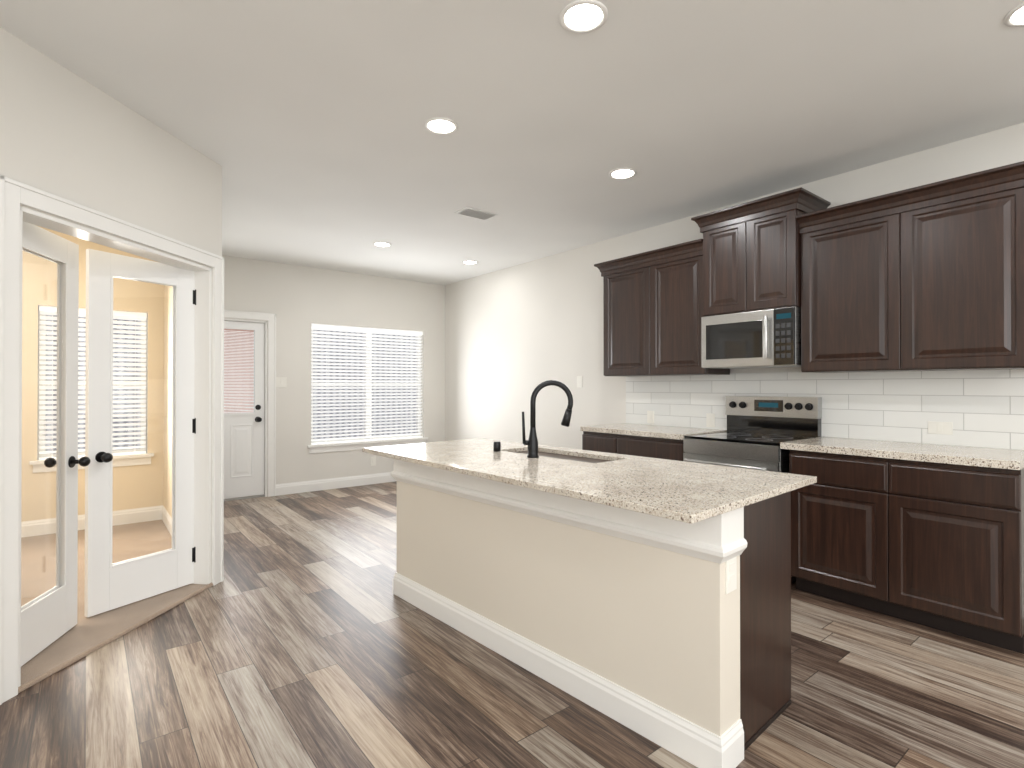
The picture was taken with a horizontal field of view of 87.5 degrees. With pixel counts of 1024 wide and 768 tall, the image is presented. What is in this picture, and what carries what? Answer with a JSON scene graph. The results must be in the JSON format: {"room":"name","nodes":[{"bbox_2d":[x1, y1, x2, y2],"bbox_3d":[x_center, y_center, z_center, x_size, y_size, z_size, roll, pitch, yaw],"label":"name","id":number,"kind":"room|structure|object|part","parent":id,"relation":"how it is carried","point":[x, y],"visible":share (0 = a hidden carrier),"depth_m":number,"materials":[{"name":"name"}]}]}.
{"room":"kitchen","nodes":[
{"label":"kitchen","id":0,"kind":"room"},
{"bbox_2d":[18,520,212,692],"bbox_3d":[-3.614,1.280,2.329,4.052,0.021,4.026,0,0,-38],"label":"floor","id":1,"kind":"structure","parent":0,"point":[84,636],"depth_m":3.15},
{"bbox_2d":[0,481,1023,767],"bbox_3d":[-0.754,1.327,1.464,7.730,0.080,10.320,0,0,-38],"label":"floor","id":2,"kind":"structure","parent":0,"point":[302,635],"depth_m":2.26,"materials":[{"name":"brown wood"}]},
{"bbox_2d":[390,460,798,767],"bbox_3d":[0.208,0.848,2.732,0.658,0.890,2.141,0,0,-42],"label":"kitchen island","id":3,"kind":"object","parent":2,"relation":"on","point":[649,598],"depth_m":2.08,"materials":[{"name":"paint"}]},
{"bbox_3d":[0.027,0.847,2.569,0.171,0.890,2.141,0,0,-42],"label":"trim","id":4,"kind":"part","parent":3,"relation":"part of","materials":[{"name":"white"}]},
{"bbox_2d":[362,441,781,519],"bbox_3d":[0.033,0.396,2.553,0.520,0.037,2.180,0,0,-42],"label":"island countertop","id":5,"kind":"structure","parent":3,"relation":"on","point":[668,493],"depth_m":2.10,"materials":[{"name":"beige stone"}]},
{"bbox_2d":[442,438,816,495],"bbox_3d":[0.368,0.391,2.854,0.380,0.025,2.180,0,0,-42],"label":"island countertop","id":6,"kind":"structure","parent":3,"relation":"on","point":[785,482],"depth_m":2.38,"materials":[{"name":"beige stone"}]},
{"bbox_2d":[510,448,613,463],"bbox_3d":[0.253,0.493,2.899,0.282,0.203,0.732,0,0,-42],"label":"sink","id":7,"kind":"object","parent":6,"relation":"in","point":[545,451],"depth_m":2.98,"materials":[{"name":"silver metal"}]},
{"bbox_2d":[725,554,736,594],"bbox_3d":[0.739,0.641,1.802,0.070,0.115,0.007,0,0,-42],"label":"outlet","id":8,"kind":"object","parent":3,"relation":"attached to","point":[731,562],"depth_m":1.80,"materials":[{"name":"white plastic"}]},
{"bbox_2d":[580,423,726,460],"bbox_3d":[1.175,0.836,4.500,0.645,0.930,1.034,0,0,-38],"label":"base cabinet","id":9,"kind":"object","parent":2,"relation":"on","point":[656,441],"visible":0.21,"depth_m":4.29,"materials":[{"name":"brown wood"}]},
{"bbox_2d":[683,396,821,582],"bbox_3d":[1.686,0.695,3.801,0.717,1.205,0.685,0,0,-38],"label":"range","id":10,"kind":"object","parent":2,"relation":"on","point":[776,418],"visible":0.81,"depth_m":3.79,"materials":[{"name":"silver metal"}]},
{"bbox_2d":[780,436,1023,653],"bbox_3d":[2.273,0.830,3.120,0.645,0.930,1.099,0,0,-38],"label":"base cabinet","id":11,"kind":"object","parent":2,"relation":"on","point":[929,535],"visible":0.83,"depth_m":2.83,"materials":[{"name":"brown wood"}]},
{"bbox_2d":[0,27,1023,581],"bbox_3d":[-0.754,-0.083,1.470,7.730,2.740,10.320,0,0,-38],"label":"wall","id":12,"kind":"structure","parent":0,"point":[498,347],"depth_m":5.17,"materials":[{"name":"paint"}]},
{"bbox_2d":[0,175,27,704],"bbox_3d":[-2.076,0.225,2.185,0.103,2.131,0.090,0,0,-38],"label":"trim","id":13,"kind":"structure","parent":12,"relation":"attached to","point":[13,193],"depth_m":2.19,"materials":[{"name":"white wood"}]},
{"bbox_2d":[21,221,89,665],"bbox_3d":[-2.250,0.264,2.543,0.201,2.008,0.595,0,0,-13],"label":"door","id":14,"kind":"structure","parent":12,"relation":"in","point":[48,617],"depth_m":2.72,"materials":[{"name":"white wood"}]},
{"bbox_2d":[29,306,153,472],"bbox_3d":[-3.759,0.040,4.826,0.871,1.425,0.175,0,0,-38],"label":"window","id":15,"kind":"structure","parent":12,"relation":"in","point":[131,454],"depth_m":4.92,"materials":[{"name":"white plastic"}]},
{"bbox_2d":[84,249,195,616],"bbox_3d":[-2.184,0.267,3.184,0.201,2.008,0.595,0,0,27],"label":"door","id":16,"kind":"structure","parent":12,"relation":"in","point":[109,585],"depth_m":3.08,"materials":[{"name":"white wood"}]},
{"bbox_2d":[28,185,267,585],"bbox_3d":[-2.049,0.228,2.820,1.116,2.131,1.050,0,0,-38],"label":"trim","id":17,"kind":"structure","parent":12,"relation":"attached to","point":[209,318],"depth_m":3.42,"materials":[{"name":"white wood"}]},
{"bbox_2d":[21,472,395,537],"bbox_3d":[-0.754,1.213,1.464,7.458,0.148,10.048,0,0,-38],"label":"baseboard","id":18,"kind":"structure","parent":12,"relation":"attached to","point":[318,485],"depth_m":5.07,"materials":[{"name":"white wood"}]},
{"bbox_2d":[224,321,263,498],"bbox_3d":[-3.193,0.287,5.968,0.809,1.992,0.119,0,0,-38],"label":"exterior door","id":19,"kind":"structure","parent":12,"relation":"in","point":[243,454],"depth_m":6.11,"materials":[{"name":"white wood"}]},
{"bbox_2d":[268,313,275,496],"bbox_3d":[-3.217,0.243,5.999,1.037,2.131,0.164,0,0,-38],"label":"trim","id":20,"kind":"structure","parent":12,"relation":"attached to","point":[271,317],"depth_m":6.24,"materials":[{"name":"white wood"}]},
{"bbox_2d":[307,327,427,453],"bbox_3d":[-1.874,0.053,7.054,1.646,1.590,0.175,0,0,-38],"label":"window","id":21,"kind":"structure","parent":12,"relation":"in","point":[331,447],"depth_m":7.06,"materials":[{"name":"white plastic"}]},
{"bbox_2d":[311,323,422,444],"bbox_3d":[-1.872,0.005,7.053,1.534,1.489,0.056,0,0,-38],"label":"window blinds","id":22,"kind":"object","parent":21,"relation":"attached to","point":[363,330],"visible":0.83,"depth_m":7.00,"materials":[{"name":"white plastic"}]},
{"bbox_2d":[370,456,375,465],"bbox_3d":[-1.822,1.013,7.025,0.075,0.120,0.009,0,0,-38],"label":"outlet","id":23,"kind":"object","parent":12,"relation":"attached to","point":[372,461],"visible":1,"depth_m":7.02,"materials":[{"name":"white plastic"}]},
{"bbox_2d":[577,376,581,386],"bbox_3d":[0.707,-0.024,5.610,0.009,0.120,0.075,0,0,-38],"label":"light switch","id":24,"kind":"object","parent":12,"relation":"attached to","point":[579,381],"visible":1,"depth_m":5.61,"materials":[{"name":"white plastic"}]},
{"bbox_2d":[602,261,645,376],"bbox_3d":[1.131,-0.546,4.800,0.350,0.947,0.519,0,0,-38],"label":"upper cabinet","id":25,"kind":"object","parent":12,"relation":"attached to","point":[624,287],"depth_m":4.69,"materials":[{"name":"brown wood"}]},
{"bbox_2d":[646,249,729,375],"bbox_3d":[1.454,-0.548,4.394,0.350,0.947,0.519,0,0,-38],"label":"upper cabinet","id":26,"kind":"object","parent":12,"relation":"attached to","point":[673,323],"depth_m":4.30,"materials":[{"name":"brown wood"}]},
{"bbox_2d":[698,217,741,316],"bbox_3d":[1.703,-0.847,4.041,0.400,0.672,0.342,0,0,-38],"label":"upper cabinet","id":27,"kind":"object","parent":12,"relation":"attached to","point":[720,248],"depth_m":3.93,"materials":[{"name":"brown wood"}]},
{"bbox_2d":[742,201,825,311],"bbox_3d":[1.917,-0.849,3.773,0.400,0.672,0.343,0,0,-38],"label":"upper cabinet","id":28,"kind":"object","parent":12,"relation":"attached to","point":[772,237],"depth_m":3.63,"materials":[{"name":"brown wood"}]},
{"bbox_2d":[701,307,800,368],"bbox_3d":[1.782,-0.315,3.882,0.470,0.386,0.677,0,0,-38],"label":"microwave","id":29,"kind":"object","parent":28,"relation":"attached to","point":[770,338],"visible":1,"depth_m":3.72,"materials":[{"name":"silver metal"}]},
{"bbox_2d":[626,369,1023,449],"bbox_3d":[2.263,0.147,3.652,0.008,0.470,3.760,0,0,-38],"label":"tile backsplash","id":30,"kind":"structure","parent":12,"relation":"attached to","point":[981,408],"depth_m":3.50,"materials":[{"name":"white tile"}]},
{"bbox_2d":[647,411,653,423],"bbox_3d":[1.266,0.303,4.890,0.009,0.115,0.075,0,0,-38],"label":"outlet","id":31,"kind":"object","parent":30,"relation":"attached to","point":[650,416],"visible":1,"depth_m":4.89,"materials":[{"name":"white plastic"}]},
{"bbox_2d":[706,413,714,427],"bbox_3d":[1.640,0.301,4.421,0.009,0.115,0.075,0,0,-38],"label":"outlet","id":32,"kind":"object","parent":30,"relation":"attached to","point":[710,419],"visible":1,"depth_m":4.42,"materials":[{"name":"white plastic"}]},
{"bbox_2d":[928,421,952,434],"bbox_3d":[2.586,0.265,3.232,0.009,0.075,0.120,0,0,-38],"label":"outlet","id":33,"kind":"object","parent":30,"relation":"attached to","point":[934,427],"visible":1,"depth_m":3.23,"materials":[{"name":"white plastic"}]},
{"bbox_2d":[801,205,897,372],"bbox_3d":[2.217,-0.553,3.434,0.350,0.947,0.556,0,0,-38],"label":"upper cabinet","id":34,"kind":"object","parent":12,"relation":"attached to","point":[849,311],"depth_m":3.31,"materials":[{"name":"brown wood"}]},
{"bbox_2d":[894,177,1023,371],"bbox_3d":[2.564,-0.555,2.998,0.350,0.947,0.557,0,0,-38],"label":"upper cabinet","id":35,"kind":"object","parent":12,"relation":"attached to","point":[928,277],"depth_m":2.89,"materials":[{"name":"brown wood"}]},
{"bbox_2d":[0,0,1023,284],"bbox_3d":[-0.754,-1.513,1.477,7.730,0.120,10.320,0,0,-38],"label":"ceiling","id":36,"kind":"structure","parent":0,"point":[300,122],"depth_m":2.75,"materials":[{"name":"paint"}]},
{"bbox_2d":[373,242,391,246],"bbox_3d":[-1.333,-1.430,5.489,0.190,0.008,0.190,0,0,-38],"label":"recessed light","id":37,"kind":"object","parent":36,"relation":"in","point":[381,244],"visible":0.98,"depth_m":5.49,"materials":[{"name":"white plastic"}]},
{"bbox_2d":[424,117,457,134],"bbox_3d":[-0.396,-1.442,2.995,0.190,0.008,0.190,0,0,-38],"label":"recessed light","id":38,"kind":"object","parent":36,"relation":"in","point":[440,125],"visible":1,"depth_m":2.99,"materials":[{"name":"white plastic"}]},
{"bbox_2d":[462,260,477,263],"bbox_3d":[-0.492,-1.426,6.279,0.190,0.008,0.190,0,0,-38],"label":"recessed light","id":39,"kind":"object","parent":36,"relation":"in","point":[469,262],"visible":0.98,"depth_m":6.29,"materials":[{"name":"white plastic"}]},
{"bbox_2d":[455,207,497,219],"bbox_3d":[-0.298,-1.431,4.510,0.320,0.015,0.180,0,0,-38],"label":"ceiling vent","id":40,"kind":"object","parent":36,"relation":"in","point":[475,213],"visible":1,"depth_m":4.49,"materials":[{"name":"white metal"}]},
{"bbox_2d":[559,0,607,33],"bbox_3d":[0.282,-1.446,2.110,0.190,0.008,0.190,0,0,-38],"label":"recessed light","id":41,"kind":"object","parent":36,"relation":"in","point":[583,16],"visible":1,"depth_m":2.11,"materials":[{"name":"white plastic"}]},
{"bbox_2d":[609,168,636,179],"bbox_3d":[0.758,-1.438,3.664,0.190,0.008,0.190,0,0,-38],"label":"recessed light","id":42,"kind":"object","parent":36,"relation":"in","point":[622,173],"visible":1,"depth_m":3.66,"materials":[{"name":"white plastic"}]},
{"bbox_2d":[1004,3,1023,26],"bbox_3d":[2.032,-1.446,2.071,0.190,0.008,0.190,0,0,-38],"label":"recessed light","id":43,"kind":"object","parent":36,"relation":"in","point":[1012,19],"visible":1,"depth_m":2.11,"materials":[{"name":"white plastic"}]},
{"label":"outside","id":44,"kind":"structure","parent":0,"visible":0},
{"bbox_2d":[46,315,415,453],"bbox_3d":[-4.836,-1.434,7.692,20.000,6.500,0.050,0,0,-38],"label":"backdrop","id":45,"kind":"structure","parent":44,"point":[128,408],"depth_m":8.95,"materials":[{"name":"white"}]}
]}

